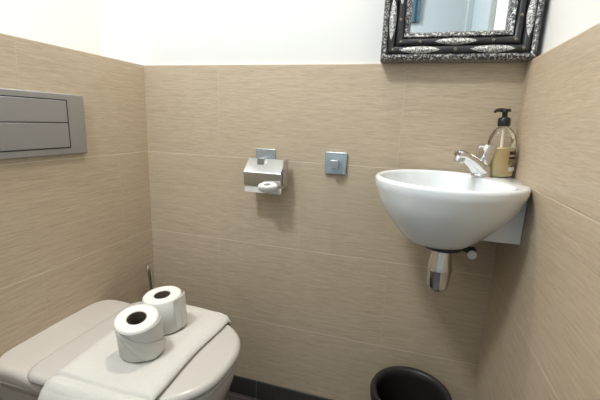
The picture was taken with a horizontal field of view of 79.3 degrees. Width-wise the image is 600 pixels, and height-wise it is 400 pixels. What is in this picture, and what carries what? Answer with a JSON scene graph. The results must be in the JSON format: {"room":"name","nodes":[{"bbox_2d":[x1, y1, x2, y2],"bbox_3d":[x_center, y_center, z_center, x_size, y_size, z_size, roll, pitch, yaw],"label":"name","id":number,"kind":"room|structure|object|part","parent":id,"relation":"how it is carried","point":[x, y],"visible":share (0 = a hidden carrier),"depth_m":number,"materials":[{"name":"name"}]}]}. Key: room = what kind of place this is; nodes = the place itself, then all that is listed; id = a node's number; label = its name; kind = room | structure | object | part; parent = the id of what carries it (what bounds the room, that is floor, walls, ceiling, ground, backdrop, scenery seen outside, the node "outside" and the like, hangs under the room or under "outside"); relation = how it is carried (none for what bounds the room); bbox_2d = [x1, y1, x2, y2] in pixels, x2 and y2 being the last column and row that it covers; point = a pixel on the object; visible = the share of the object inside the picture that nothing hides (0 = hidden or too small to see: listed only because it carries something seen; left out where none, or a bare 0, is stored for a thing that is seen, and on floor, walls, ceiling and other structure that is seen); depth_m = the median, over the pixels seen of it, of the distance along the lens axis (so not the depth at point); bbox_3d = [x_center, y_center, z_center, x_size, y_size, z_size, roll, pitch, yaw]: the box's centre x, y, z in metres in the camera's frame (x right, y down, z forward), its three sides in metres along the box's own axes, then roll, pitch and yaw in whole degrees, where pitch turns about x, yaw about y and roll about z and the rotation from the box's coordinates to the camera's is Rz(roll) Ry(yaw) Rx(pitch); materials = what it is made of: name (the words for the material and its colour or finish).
{"room":"bathroom","nodes":[
{"label":"bathroom","id":0,"kind":"room"},
{"bbox_2d":[0,0,154,399],"bbox_3d":[-0.930,-0.308,0.572,0.310,2.400,1.840,6,13,16],"label":"wall","id":1,"kind":"structure","parent":0,"point":[76,229],"depth_m":1.07,"materials":[{"name":"beige tile"}]},
{"bbox_2d":[0,88,87,159],"bbox_3d":[-0.672,-0.192,0.920,0.014,0.164,0.294,6,13,16],"label":"flush plate","id":2,"kind":"object","parent":1,"relation":"attached to","point":[32,123],"visible":1,"depth_m":0.93,"materials":[{"name":"grey metal"}]},
{"bbox_2d":[0,300,240,399],"bbox_3d":[-0.441,0.557,0.999,0.555,0.387,0.380,6,13,16],"label":"toilet","id":3,"kind":"object","parent":1,"relation":"attached to","point":[26,367],"visible":0.57,"depth_m":0.89,"materials":[{"name":"beige ceramic"}]},
{"bbox_3d":[-0.445,0.579,1.004,0.549,0.341,0.364,6,13,16],"label":"bowl","id":4,"kind":"part","parent":3,"relation":"part of","materials":[{"name":"beige ceramic"}]},
{"bbox_2d":[38,305,230,399],"bbox_3d":[-0.389,0.459,0.952,0.287,0.211,0.452,6,13,16],"label":"folded towel","id":5,"kind":"object","parent":3,"relation":"on","point":[99,372],"visible":0.65,"depth_m":0.82,"materials":[{"name":"white fabric"}]},
{"bbox_2d":[114,304,165,362],"bbox_3d":[-0.382,0.318,0.866,0.106,0.112,0.117,2,12,0],"label":"toilet roll","id":6,"kind":"object","parent":5,"relation":"on","point":[140,337],"visible":1,"depth_m":0.84,"materials":[{"name":"white tissue paper"},{"name":"brown cardboard"}]},
{"bbox_2d":[142,286,186,334],"bbox_3d":[-0.367,0.298,0.982,0.102,0.102,0.106,13,16,40],"label":"toilet roll","id":7,"kind":"object","parent":5,"relation":"on","point":[169,301],"visible":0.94,"depth_m":0.95,"materials":[{"name":"white tissue paper"},{"name":"brown cardboard"}]},
{"bbox_3d":[-0.366,0.410,0.946,0.402,0.016,0.372,6,13,16],"label":"seat","id":8,"kind":"part","parent":3,"relation":"part of","materials":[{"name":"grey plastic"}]},
{"bbox_2d":[225,391,260,399],"bbox_3d":[-0.358,0.977,0.601,1.634,0.080,1.970,6,13,16],"label":"floor","id":9,"kind":"structure","parent":0,"point":[231,395],"depth_m":1.41,"materials":[{"name":"tile"}]},
{"bbox_2d":[370,366,451,399],"bbox_3d":[0.319,0.704,1.089,0.233,0.298,0.233,6,13,16],"label":"waste bin","id":10,"kind":"object","parent":9,"relation":"on","point":[394,382],"visible":1,"depth_m":1.15,"materials":[{"name":"black plastic"}]},
{"bbox_3d":[-0.563,0.618,1.422,0.090,0.257,0.090,6,13,16],"label":"toilet brush holder","id":11,"kind":"object","parent":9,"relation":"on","visible":0},
{"bbox_2d":[146,263,153,289],"bbox_3d":[-0.558,0.476,1.391,0.068,0.491,0.068,6,13,16],"label":"toilet brush","id":12,"kind":"object","parent":11,"relation":"in","point":[148,266],"visible":0.25,"depth_m":1.34,"materials":[{"name":"silver metal"}]},
{"bbox_2d":[97,0,525,399],"bbox_3d":[-0.044,-0.409,1.196,1.404,2.400,0.120,6,13,16],"label":"wall","id":13,"kind":"structure","parent":0,"point":[321,291],"depth_m":1.19,"materials":[{"name":"beige tile"}]},
{"bbox_2d":[244,148,287,187],"bbox_3d":[-0.106,-0.105,1.171,0.130,0.114,0.078,6,13,16],"label":"toilet paper holder","id":14,"kind":"object","parent":13,"relation":"attached to","point":[265,167],"visible":0.99,"depth_m":1.15,"materials":[{"name":"silver metal"}]},
{"bbox_2d":[245,169,285,194],"bbox_3d":[-0.114,-0.064,1.164,0.125,0.079,0.108,6,13,16],"label":"toilet roll","id":15,"kind":"object","parent":14,"relation":"hanging from","point":[265,187],"visible":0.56,"depth_m":1.13,"materials":[{"name":"white paper"}]},
{"bbox_3d":[-0.115,-0.134,1.206,0.070,0.072,0.006,6,13,16],"label":"wall plate","id":16,"kind":"part","parent":14,"relation":"part of","materials":[{"name":"silver metal"}]},
{"bbox_3d":[-0.046,-0.088,1.154,0.003,0.080,0.048,6,13,16],"label":"arm","id":17,"kind":"part","parent":14,"relation":"part of","materials":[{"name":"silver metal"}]},
{"bbox_2d":[229,375,332,399],"bbox_3d":[-0.024,0.746,1.359,1.194,0.076,0.006,6,13,16],"label":"baseboard","id":18,"kind":"structure","parent":13,"relation":"attached to","point":[241,385],"depth_m":1.39,"materials":[{"name":"tile"}]},
{"bbox_2d":[325,152,346,174],"bbox_3d":[0.108,-0.113,1.124,0.068,0.069,0.042,6,13,16],"label":"robe hook","id":19,"kind":"object","parent":13,"relation":"attached to","point":[335,162],"visible":1,"depth_m":1.13,"materials":[{"name":"silver metal"}]},
{"bbox_2d":[380,0,544,63],"bbox_3d":[0.421,-0.644,0.914,0.381,0.556,0.065,6,13,16],"label":"framed mirror","id":20,"kind":"object","parent":13,"relation":"attached to","point":[414,31],"visible":1,"depth_m":0.95,"materials":[{"name":"black metal"}]},
{"bbox_2d":[410,0,509,32],"bbox_3d":[0.426,-0.647,0.930,0.236,0.411,0.028,6,13,16],"label":"mirror glass","id":21,"kind":"object","parent":20,"relation":"attached to","point":[427,16],"depth_m":0.95,"materials":[{"name":"white"}]},
{"bbox_3d":[0.422,-0.644,0.918,0.308,0.483,0.057,6,13,16],"label":"molding","id":22,"kind":"part","parent":20,"relation":"part of","materials":[{"name":"black paint"}]},
{"bbox_2d":[473,0,599,399],"bbox_3d":[0.423,-0.172,0.185,0.130,2.400,1.840,6,13,16],"label":"wall","id":23,"kind":"structure","parent":0,"point":[541,337],"depth_m":0.69,"materials":[{"name":"beige tile"}]},
{"bbox_2d":[375,169,530,258],"bbox_3d":[0.360,0.038,0.910,0.350,0.188,0.354,6,13,16],"label":"basin","id":24,"kind":"object","parent":23,"relation":"attached to","point":[436,209],"depth_m":0.80,"materials":[{"name":"white ceramic"}]},
{"bbox_2d":[426,247,461,291],"bbox_3d":[0.379,0.159,0.994,0.094,0.130,0.232,6,13,16],"label":"trap","id":25,"kind":"object","parent":24,"relation":"attached to","point":[439,265],"visible":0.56,"depth_m":0.91,"materials":[{"name":"silver metal"}]},
{"bbox_2d":[427,269,450,291],"bbox_3d":[0.357,0.207,0.937,0.056,0.058,0.056,6,13,16],"label":"cup","id":26,"kind":"object","parent":25,"relation":"on","point":[437,279],"depth_m":0.91,"materials":[{"name":"silver metal"}]},
{"bbox_2d":[426,247,461,253],"bbox_3d":[0.361,0.114,0.917,0.094,0.012,0.094,6,13,16],"label":"washer","id":27,"kind":"object","parent":25,"relation":"in","point":[436,251],"depth_m":0.88,"materials":[{"name":"grey rubber"}]},
{"bbox_3d":[0.406,0.128,0.899,0.057,0.021,0.042,6,13,16],"label":"fixing bracket","id":28,"kind":"part","parent":24,"relation":"part of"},
{"bbox_3d":[0.409,0.121,0.906,0.057,0.008,0.026,6,13,16],"label":"bracket arm","id":29,"kind":"part","parent":24,"relation":"part of","materials":[{"name":"black metal"}]},
{"bbox_2d":[454,144,496,177],"bbox_3d":[0.440,-0.098,0.917,0.127,0.089,0.048,-4,14,-28],"label":"tap","id":30,"kind":"object","parent":24,"relation":"on","point":[478,165],"visible":1,"depth_m":0.91,"materials":[{"name":"silver metal"}]},
{"bbox_3d":[0.435,-0.090,0.918,0.110,0.074,0.041,-4,13,-25],"label":"spout","id":31,"kind":"part","parent":30,"relation":"part of","materials":[{"name":"silver metal"}]},
{"bbox_3d":[0.478,-0.118,0.933,0.043,0.054,0.039,-4,13,-25],"label":"lever knob","id":32,"kind":"part","parent":30,"relation":"part of","materials":[{"name":"silver metal"}]},
{"bbox_2d":[488,108,516,177],"bbox_3d":[0.523,-0.147,0.940,0.076,0.176,0.050,2,12,1],"label":"soap dispenser","id":33,"kind":"object","parent":24,"relation":"on","point":[502,165],"visible":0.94,"depth_m":0.93,"materials":[{"name":"clear plastic"}]}
]}

